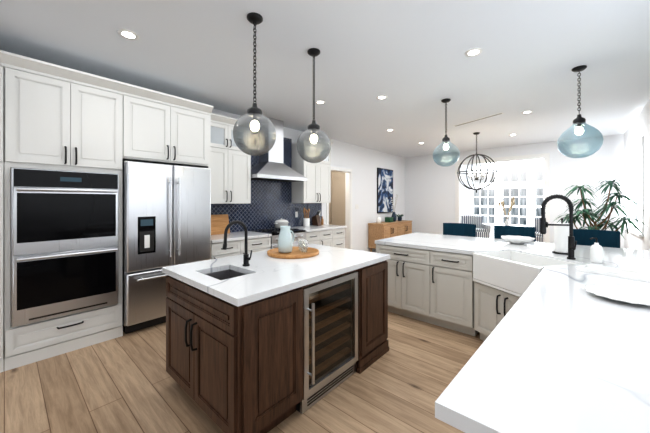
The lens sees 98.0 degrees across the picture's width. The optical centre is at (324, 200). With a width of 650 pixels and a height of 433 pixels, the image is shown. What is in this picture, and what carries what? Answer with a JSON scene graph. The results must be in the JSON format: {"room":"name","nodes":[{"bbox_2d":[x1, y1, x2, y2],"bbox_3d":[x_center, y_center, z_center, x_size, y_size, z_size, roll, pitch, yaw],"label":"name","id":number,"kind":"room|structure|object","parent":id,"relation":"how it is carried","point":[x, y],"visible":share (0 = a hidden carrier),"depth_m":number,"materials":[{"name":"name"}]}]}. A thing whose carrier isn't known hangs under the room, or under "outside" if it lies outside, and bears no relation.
{"room":"kitchen","nodes":[
{"label":"kitchen","id":0,"kind":"room"},
{"bbox_2d":[11,168,117,326],"bbox_3d":[-2.600,0.395,2.845,0.709,1.354,0.750,0,0,41],"label":"double wall oven","id":1,"kind":"object","parent":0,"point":[64,243],"visible":1,"depth_m":2.60,"materials":[{"name":"black glass"}]},
{"bbox_2d":[0,252,483,432],"bbox_3d":[1.106,1.490,4.824,6.920,0.120,15.500,0,0,41],"label":"floor","id":2,"kind":"structure","parent":0,"point":[126,383],"depth_m":2.11,"materials":[{"name":"brown wood"}]},
{"bbox_2d":[0,62,11,372],"bbox_3d":[-3.177,0.138,2.291,0.637,2.584,0.835,0,0,41],"label":"tall cabinet","id":3,"kind":"object","parent":2,"relation":"on","point":[5,67],"depth_m":2.38,"materials":[{"name":"white paint"}]},
{"bbox_2d":[12,298,122,368],"bbox_3d":[-2.649,1.254,2.889,0.637,0.352,0.818,0,0,41],"label":"drawer","id":4,"kind":"object","parent":2,"relation":"on","point":[40,340],"depth_m":2.65,"materials":[{"name":"white paint"}]},
{"bbox_2d":[122,161,210,333],"bbox_3d":[-1.992,0.501,3.490,0.748,1.853,0.916,0,0,41],"label":"refrigerator","id":5,"kind":"object","parent":2,"relation":"on","point":[166,215],"visible":0.73,"depth_m":3.16,"materials":[{"name":"silver metal"}]},
{"bbox_2d":[211,240,244,258],"bbox_3d":[-1.569,0.993,4.115,0.636,0.876,0.498,0,0,41],"label":"base cabinet","id":6,"kind":"object","parent":2,"relation":"on","point":[234,247],"depth_m":3.91,"materials":[{"name":"white paint"}]},
{"bbox_2d":[211,232,270,243],"bbox_3d":[-1.399,0.534,4.283,0.652,0.040,0.975,0,0,41],"label":"countertop","id":7,"kind":"structure","parent":6,"relation":"on","point":[219,238],"depth_m":4.18,"materials":[{"name":"white stone"}]},
{"bbox_2d":[211,214,229,234],"bbox_3d":[-1.687,0.364,4.373,0.087,0.300,0.430,0,0,41],"label":"cutting board","id":8,"kind":"object","parent":7,"relation":"on","point":[219,223],"visible":0.64,"depth_m":4.40,"materials":[{"name":"brown wood"}]},
{"bbox_2d":[248,236,270,252],"bbox_3d":[-1.286,0.993,4.436,0.636,0.876,0.595,0,0,41],"label":"base cabinet","id":9,"kind":"object","parent":2,"relation":"on","point":[264,242],"depth_m":4.30,"materials":[{"name":"white paint"}]},
{"bbox_2d":[162,256,389,432],"bbox_3d":[-0.331,0.993,2.436,1.062,0.876,1.662,0,0,41],"label":"kitchen island","id":10,"kind":"object","parent":2,"relation":"on","point":[234,345],"depth_m":1.75,"materials":[{"name":"brown wood"}]},
{"bbox_2d":[162,244,389,303],"bbox_3d":[-0.320,0.534,2.455,1.075,0.040,1.640,0,0,41],"label":"island countertop","id":11,"kind":"structure","parent":10,"relation":"on","point":[265,274],"depth_m":2.13,"materials":[{"name":"white stone"}]},
{"bbox_2d":[222,221,251,266],"bbox_3d":[-0.664,0.332,2.163,0.109,0.363,0.228,0,0,41],"label":"island faucet","id":12,"kind":"object","parent":11,"relation":"on","point":[246,258],"visible":1,"depth_m":2.22,"materials":[{"name":"black metal"}]},
{"bbox_2d":[267,247,318,258],"bbox_3d":[-0.308,0.498,2.751,0.500,0.032,0.500,0,0,41],"label":"serving tray","id":13,"kind":"object","parent":11,"relation":"on","point":[295,253],"visible":0.83,"depth_m":2.64,"materials":[{"name":"brown wood"}]},
{"bbox_2d":[278,226,294,252],"bbox_3d":[-0.369,0.370,2.757,0.144,0.250,0.192,0,0,41],"label":"pitcher","id":14,"kind":"object","parent":13,"relation":"on","point":[285,242],"visible":1,"depth_m":2.69,"materials":[{"name":"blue ceramic"}]},
{"bbox_2d":[298,239,304,249],"bbox_3d":[-0.237,0.440,2.862,0.075,0.110,0.076,0,0,41],"label":"drink glass","id":15,"kind":"object","parent":13,"relation":"on","point":[300,244],"visible":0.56,"depth_m":2.84,"materials":[{"name":"clear glass"}]},
{"bbox_2d":[300,240,307,251],"bbox_3d":[-0.201,0.440,2.751,0.075,0.110,0.076,0,0,41],"label":"drink glass","id":16,"kind":"object","parent":13,"relation":"on","point":[302,246],"visible":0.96,"depth_m":2.73,"materials":[{"name":"clear glass"}]},
{"bbox_2d":[252,228,305,248],"bbox_3d":[-0.792,0.957,4.911,0.708,0.942,0.756,0,0,41],"label":"range","id":17,"kind":"object","parent":2,"relation":"on","point":[299,234],"visible":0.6,"depth_m":4.78,"materials":[{"name":"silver metal"}]},
{"bbox_2d":[274,218,288,227],"bbox_3d":[-0.794,0.399,5.163,0.252,0.172,0.300,0,0,41],"label":"pot","id":18,"kind":"object","parent":17,"relation":"on","point":[280,222],"visible":0.92,"depth_m":5.07,"materials":[{"name":"white ceramic"}]},
{"bbox_2d":[290,228,322,244],"bbox_3d":[-0.438,0.993,5.398,0.636,0.876,0.429,0,0,41],"label":"base cabinet","id":19,"kind":"object","parent":2,"relation":"on","point":[312,237],"depth_m":5.21,"materials":[{"name":"white paint"}]},
{"bbox_2d":[292,224,346,231],"bbox_3d":[-0.178,0.534,5.667,0.652,0.040,1.175,0,0,41],"label":"countertop","id":20,"kind":"structure","parent":19,"relation":"on","point":[323,228],"depth_m":5.49,"materials":[{"name":"white stone"}]},
{"bbox_2d":[303,208,309,226],"bbox_3d":[-0.373,0.322,5.701,0.130,0.385,0.162,0,0,41],"label":"utensil crock","id":21,"kind":"object","parent":20,"relation":"on","point":[306,222],"visible":1,"depth_m":5.65,"materials":[{"name":"white ceramic"}]},
{"bbox_2d":[312,211,320,225],"bbox_3d":[-0.178,0.362,5.930,0.190,0.304,0.100,0,0,41],"label":"knife block","id":22,"kind":"object","parent":20,"relation":"on","point":[316,221],"visible":1,"depth_m":5.89,"materials":[{"name":"brown wood"}]},
{"bbox_2d":[296,271,357,413],"bbox_3d":[-0.144,1.008,2.303,0.688,0.841,0.627,0,0,41],"label":"wine cooler","id":23,"kind":"object","parent":2,"relation":"on","point":[330,333],"visible":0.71,"depth_m":2.15,"materials":[{"name":"silver metal"}]},
{"bbox_2d":[323,228,334,246],"bbox_3d":[-0.233,0.993,5.631,0.636,0.876,0.428,0,0,41],"label":"base cabinet","id":24,"kind":"object","parent":2,"relation":"on","point":[329,235],"depth_m":5.51,"materials":[{"name":"white paint"}]},
{"bbox_2d":[335,228,344,247],"bbox_3d":[0.027,0.993,5.925,0.636,0.876,0.475,0,0,41],"label":"base cabinet","id":25,"kind":"object","parent":2,"relation":"on","point":[339,232],"depth_m":5.77,"materials":[{"name":"white paint"}]},
{"bbox_2d":[368,220,411,251],"bbox_3d":[1.947,1.018,8.182,0.506,0.825,1.780,0,0,41],"label":"sideboard","id":26,"kind":"object","parent":2,"relation":"on","point":[381,230],"visible":0.6,"depth_m":7.67,"materials":[{"name":"brown wood"}]},
{"bbox_2d":[376,217,381,222],"bbox_3d":[1.459,0.514,7.673,0.150,0.180,0.150,0,0,41],"label":"candle","id":27,"kind":"object","parent":26,"relation":"on","point":[378,219],"visible":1,"depth_m":7.62,"materials":[{"name":"white wax"}]},
{"bbox_2d":[385,217,392,221],"bbox_3d":[1.835,0.534,8.100,0.180,0.140,0.180,0,0,41],"label":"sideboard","id":28,"kind":"object","parent":26,"relation":"on","point":[388,219],"visible":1,"depth_m":8.03,"materials":[{"name":"green paint"}]},
{"bbox_2d":[391,195,397,221],"bbox_3d":[2.020,0.200,8.360,0.232,0.807,0.262,0,0,41],"label":"vase","id":29,"kind":"object","parent":26,"relation":"on","point":[394,216],"visible":0.98,"depth_m":8.32,"materials":[{"name":"blue ceramic"}]},
{"bbox_2d":[396,214,402,220],"bbox_3d":[2.283,0.497,8.601,0.283,0.215,0.277,0,0,41],"label":"planter","id":30,"kind":"object","parent":26,"relation":"on","point":[399,217],"visible":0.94,"depth_m":8.55,"materials":[{"name":"blue ceramic"}]},
{"bbox_2d":[443,223,475,236],"bbox_3d":[2.130,0.906,4.608,0.517,1.052,0.587,0,0,41],"label":"bar stool","id":31,"kind":"object","parent":2,"relation":"on","point":[461,229],"visible":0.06,"depth_m":4.80,"materials":[{"name":"blue fabric"}]},
{"bbox_2d":[461,215,490,237],"bbox_3d":[5.098,0.970,9.647,0.800,0.920,0.740,0,0,6],"label":"armchair","id":32,"kind":"object","parent":2,"relation":"on","point":[483,230],"visible":0.54,"depth_m":9.82,"materials":[{"name":"grey fabric"}]},
{"bbox_2d":[375,232,649,432],"bbox_3d":[1.277,0.973,2.327,2.738,0.915,3.720,0,0,41],"label":"base cabinet","id":33,"kind":"object","parent":2,"relation":"on","point":[561,349],"visible":0.96,"depth_m":1.09,"materials":[{"name":"white stone"}]},
{"bbox_2d":[501,235,534,243],"bbox_3d":[2.338,0.476,3.438,0.357,0.075,0.352,0,0,41],"label":"bowl","id":34,"kind":"object","parent":33,"relation":"on","point":[516,239],"visible":1,"depth_m":3.38,"materials":[{"name":"white ceramic"}]},
{"bbox_2d":[473,250,577,296],"bbox_3d":[1.831,0.668,2.618,0.491,0.283,0.682,0,0,-16],"label":"farmhouse sink","id":35,"kind":"object","parent":33,"relation":"in","point":[515,273],"visible":0.71,"depth_m":2.60,"materials":[{"name":"white ceramic"}]},
{"bbox_2d":[540,194,576,259],"bbox_3d":[2.088,0.227,2.534,0.254,0.574,0.137,0,0,41],"label":"kitchen faucet","id":36,"kind":"object","parent":33,"relation":"on","point":[572,242],"visible":1,"depth_m":2.51,"materials":[{"name":"black metal"}]},
{"bbox_2d":[552,218,568,254],"bbox_3d":[2.326,0.341,2.775,0.150,0.347,0.150,0,0,41],"label":"paper towel holder","id":37,"kind":"object","parent":33,"relation":"on","point":[561,234],"visible":0.77,"depth_m":2.74,"materials":[{"name":"white paper"}]},
{"bbox_2d":[590,237,602,262],"bbox_3d":[2.271,0.409,2.368,0.084,0.210,0.084,0,0,41],"label":"soap dispenser","id":38,"kind":"object","parent":33,"relation":"on","point":[596,252],"visible":1,"depth_m":2.34,"materials":[{"name":"white ceramic"}]},
{"bbox_2d":[576,264,649,281],"bbox_3d":[2.043,0.500,1.985,0.200,0.028,0.380,0,0,-33],"label":"tray","id":39,"kind":"object","parent":33,"relation":"on","point":[621,273],"visible":1,"depth_m":1.98,"materials":[{"name":"white ceramic"}]},
{"bbox_2d":[583,284,649,305],"bbox_3d":[1.593,0.500,1.489,0.352,0.027,0.352,0,0,41],"label":"scalloped plate","id":40,"kind":"object","parent":33,"relation":"on","point":[629,295],"visible":1,"depth_m":1.53,"materials":[{"name":"white ceramic"}]},
{"bbox_2d":[494,225,534,241],"bbox_3d":[2.707,0.906,4.099,0.517,1.052,0.587,0,0,41],"label":"bar stool","id":41,"kind":"object","parent":2,"relation":"on","point":[500,230],"visible":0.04,"depth_m":4.29,"materials":[{"name":"blue fabric"}]},
{"bbox_2d":[531,217,543,241],"bbox_3d":[6.391,0.970,8.375,0.740,0.920,0.800,0,0,-19],"label":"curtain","id":42,"kind":"object","parent":2,"relation":"on","point":[539,237],"visible":0.15,"depth_m":8.61,"materials":[{"name":"white fabric"}]},
{"bbox_2d":[573,229,619,247],"bbox_3d":[3.358,0.906,3.552,0.517,1.052,0.587,0,0,41],"label":"bar stool","id":43,"kind":"object","parent":2,"relation":"on","point":[606,238],"visible":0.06,"depth_m":3.68,"materials":[{"name":"blue fabric"}]},
{"bbox_2d":[554,179,644,238],"bbox_3d":[4.014,0.561,4.222,1.032,1.735,1.154,0,0,41],"label":"potted plant","id":44,"kind":"object","parent":2,"relation":"on","point":[588,213],"visible":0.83,"depth_m":4.08,"materials":[{"name":"green plant"}]},
{"bbox_3d":[5.971,1.165,9.267,0.520,0.530,0.520,0,0,41],"label":"side table","id":45,"kind":"object","parent":2,"relation":"on","visible":0},
{"bbox_2d":[498,196,514,225],"bbox_3d":[5.978,0.373,9.307,0.504,1.052,0.513,0,0,41],"label":"vase","id":46,"kind":"object","parent":45,"relation":"on","point":[512,204],"visible":0.88,"depth_m":9.25,"materials":[{"name":"white ceramic"}]},
{"bbox_2d":[211,109,404,251],"bbox_3d":[-1.381,-0.005,4.910,0.155,2.870,12.340,0,0,41],"label":"wall","id":47,"kind":"structure","parent":0,"point":[269,205],"depth_m":6.83,"materials":[{"name":"white paint"}]},
{"bbox_2d":[12,62,123,177],"bbox_3d":[-2.649,-0.721,2.889,0.637,0.867,0.818,0,0,41],"label":"upper cabinet","id":48,"kind":"object","parent":47,"relation":"attached to","point":[56,117],"depth_m":2.65,"materials":[{"name":"white paint"}]},
{"bbox_2d":[124,90,211,167],"bbox_3d":[-2.064,-0.804,3.553,0.637,0.700,0.940,0,0,41],"label":"upper cabinet","id":49,"kind":"object","parent":47,"relation":"attached to","point":[157,131],"depth_m":3.30,"materials":[{"name":"white paint"}]},
{"bbox_2d":[211,117,250,203],"bbox_3d":[-1.575,-0.558,4.324,0.351,1.196,0.796,0,0,41],"label":"upper cabinet","id":50,"kind":"object","parent":47,"relation":"attached to","point":[230,172],"depth_m":4.20,"materials":[{"name":"white paint"}]},
{"bbox_2d":[251,117,306,181],"bbox_3d":[-0.880,-0.902,4.995,0.486,1.072,1.100,0,0,41],"label":"range hood","id":51,"kind":"object","parent":47,"relation":"attached to","point":[270,166],"visible":0.83,"depth_m":4.95,"materials":[{"name":"silver metal"}]},
{"bbox_2d":[292,141,330,202],"bbox_3d":[-0.273,-0.558,5.800,0.351,1.196,0.800,0,0,41],"label":"upper cabinet","id":52,"kind":"object","parent":47,"relation":"attached to","point":[317,187],"depth_m":5.58,"materials":[{"name":"white paint"}]},
{"bbox_2d":[377,168,392,212],"bbox_3d":[1.790,-0.300,8.380,0.035,1.300,0.900,0,0,41],"label":"artwork","id":53,"kind":"object","parent":47,"relation":"attached to","point":[384,188],"visible":0.96,"depth_m":8.31,"materials":[{"name":"blue paper"}]},
{"bbox_2d":[0,0,649,157],"bbox_3d":[1.106,-1.500,4.824,6.920,0.120,15.500,0,0,41],"label":"ceiling","id":54,"kind":"structure","parent":0,"point":[412,62],"depth_m":2.86,"materials":[{"name":"white paint"}]},
{"bbox_2d":[117,29,138,39],"bbox_3d":[-1.693,-1.436,2.435,0.162,0.008,0.150,0,0,41],"label":"recessed light","id":55,"kind":"object","parent":54,"relation":"in","point":[127,34],"depth_m":2.44,"materials":[{"name":"white paint"}]},
{"bbox_2d":[233,12,275,155],"bbox_3d":[-0.550,-0.897,2.218,0.330,1.084,0.330,0,0,41],"label":"pendant light","id":56,"kind":"object","parent":54,"relation":"hanging from","point":[254,118],"visible":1,"depth_m":2.14,"materials":[{"name":"clear glass"}]},
{"bbox_2d":[297,48,330,162],"bbox_3d":[-0.107,-0.902,2.721,0.330,1.074,0.330,0,0,41],"label":"pendant light","id":57,"kind":"object","parent":54,"relation":"hanging from","point":[313,132],"visible":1,"depth_m":2.64,"materials":[{"name":"clear glass"}]},
{"bbox_2d":[315,100,325,103],"bbox_3d":[-0.066,-1.436,4.098,0.160,0.008,0.159,0,0,41],"label":"recessed light","id":58,"kind":"object","parent":54,"relation":"in","point":[318,101],"depth_m":4.11,"materials":[{"name":"white paint"}]},
{"bbox_2d":[376,95,387,99],"bbox_3d":[0.787,-1.436,3.903,0.142,0.008,0.161,0,0,41],"label":"recessed light","id":59,"kind":"object","parent":54,"relation":"in","point":[380,97],"depth_m":3.92,"materials":[{"name":"white paint"}]},
{"bbox_2d":[433,98,459,165],"bbox_3d":[1.723,-0.967,4.027,0.360,0.945,0.360,0,0,41],"label":"pendant light","id":60,"kind":"object","parent":54,"relation":"hanging from","point":[446,140],"visible":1,"depth_m":4.01,"materials":[{"name":"clear glass"}]},
{"bbox_2d":[465,48,482,56],"bbox_3d":[1.434,-1.436,2.726,0.152,0.008,0.160,0,0,41],"label":"recessed light","id":61,"kind":"object","parent":54,"relation":"in","point":[475,51],"depth_m":2.73,"materials":[{"name":"white paint"}]},
{"bbox_2d":[457,132,496,192],"bbox_3d":[3.202,-0.806,5.976,0.762,1.265,0.762,0,0,41],"label":"orb chandelier","id":62,"kind":"object","parent":54,"relation":"hanging from","point":[476,170],"visible":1,"depth_m":5.96,"materials":[{"name":"black metal"}]},
{"bbox_2d":[455,112,503,126],"bbox_3d":[2.688,-1.436,4.999,0.844,0.008,0.415,0,0,41],"label":"air vent","id":63,"kind":"object","parent":54,"relation":"in","point":[501,112],"depth_m":4.97,"materials":[{"name":"grey metal"}]},
{"bbox_2d":[557,65,602,157],"bbox_3d":[2.748,-0.953,3.057,0.376,0.972,0.376,0,0,41],"label":"pendant light","id":64,"kind":"object","parent":54,"relation":"hanging from","point":[579,120],"visible":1,"depth_m":3.04,"materials":[{"name":"clear glass"}]},
{"bbox_2d":[329,171,331,224],"bbox_3d":[-0.565,-0.005,7.857,0.100,2.870,2.440,0,0,41],"label":"wall","id":65,"kind":"structure","parent":0,"point":[330,204],"depth_m":8.65,"materials":[{"name":"beige paint"}]},
{"bbox_2d":[332,171,344,225],"bbox_3d":[0.704,-0.005,8.298,1.200,2.870,0.100,0,0,41],"label":"wall","id":66,"kind":"structure","parent":0,"point":[337,210],"depth_m":8.49,"materials":[{"name":"beige paint"}]},
{"bbox_2d":[461,165,462,214],"bbox_3d":[4.368,-0.005,9.967,0.150,2.870,2.850,0,0,41],"label":"wall","id":67,"kind":"structure","parent":0,"point":[461,165],"depth_m":10.91,"materials":[{"name":"white paint"}]},
{"bbox_2d":[463,159,543,237],"bbox_3d":[6.668,-0.005,9.945,3.630,2.870,0.140,0,0,41],"label":"wall","id":68,"kind":"structure","parent":0,"point":[465,200],"depth_m":10.31,"materials":[{"name":"white paint"}]},
{"bbox_2d":[470,167,543,226],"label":"sunroom window","id":69,"kind":"structure","parent":68,"relation":"in","point":[530,183],"depth_m":9.92,"materials":[{"name":"white paint"}]},
{"bbox_2d":[405,134,623,247],"bbox_3d":[4.636,-0.005,7.738,5.160,2.870,0.176,0,0,41],"label":"wall","id":70,"kind":"structure","parent":0,"point":[432,196],"depth_m":6.95,"materials":[{"name":"white paint"}]},
{"bbox_2d":[624,99,649,249],"bbox_3d":[2.484,-0.005,1.502,0.140,2.870,12.340,0,0,41],"label":"wall","id":71,"kind":"structure","parent":0,"point":[637,129],"depth_m":4.55,"materials":[{"name":"white paint"}]},
{"bbox_2d":[624,136,643,236],"bbox_3d":[5.579,-0.220,5.080,0.150,1.540,2.080,0,0,41],"label":"window","id":72,"kind":"structure","parent":71,"relation":"in","point":[640,154],"depth_m":5.03,"materials":[{"name":"white paint"}]},
{"label":"outside","id":73,"kind":"structure","parent":0,"visible":0},
{"bbox_2d":[474,155,637,224],"bbox_3d":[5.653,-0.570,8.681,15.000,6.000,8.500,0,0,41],"label":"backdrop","id":74,"kind":"structure","parent":73,"point":[509,194],"depth_m":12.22,"materials":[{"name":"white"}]}
]}

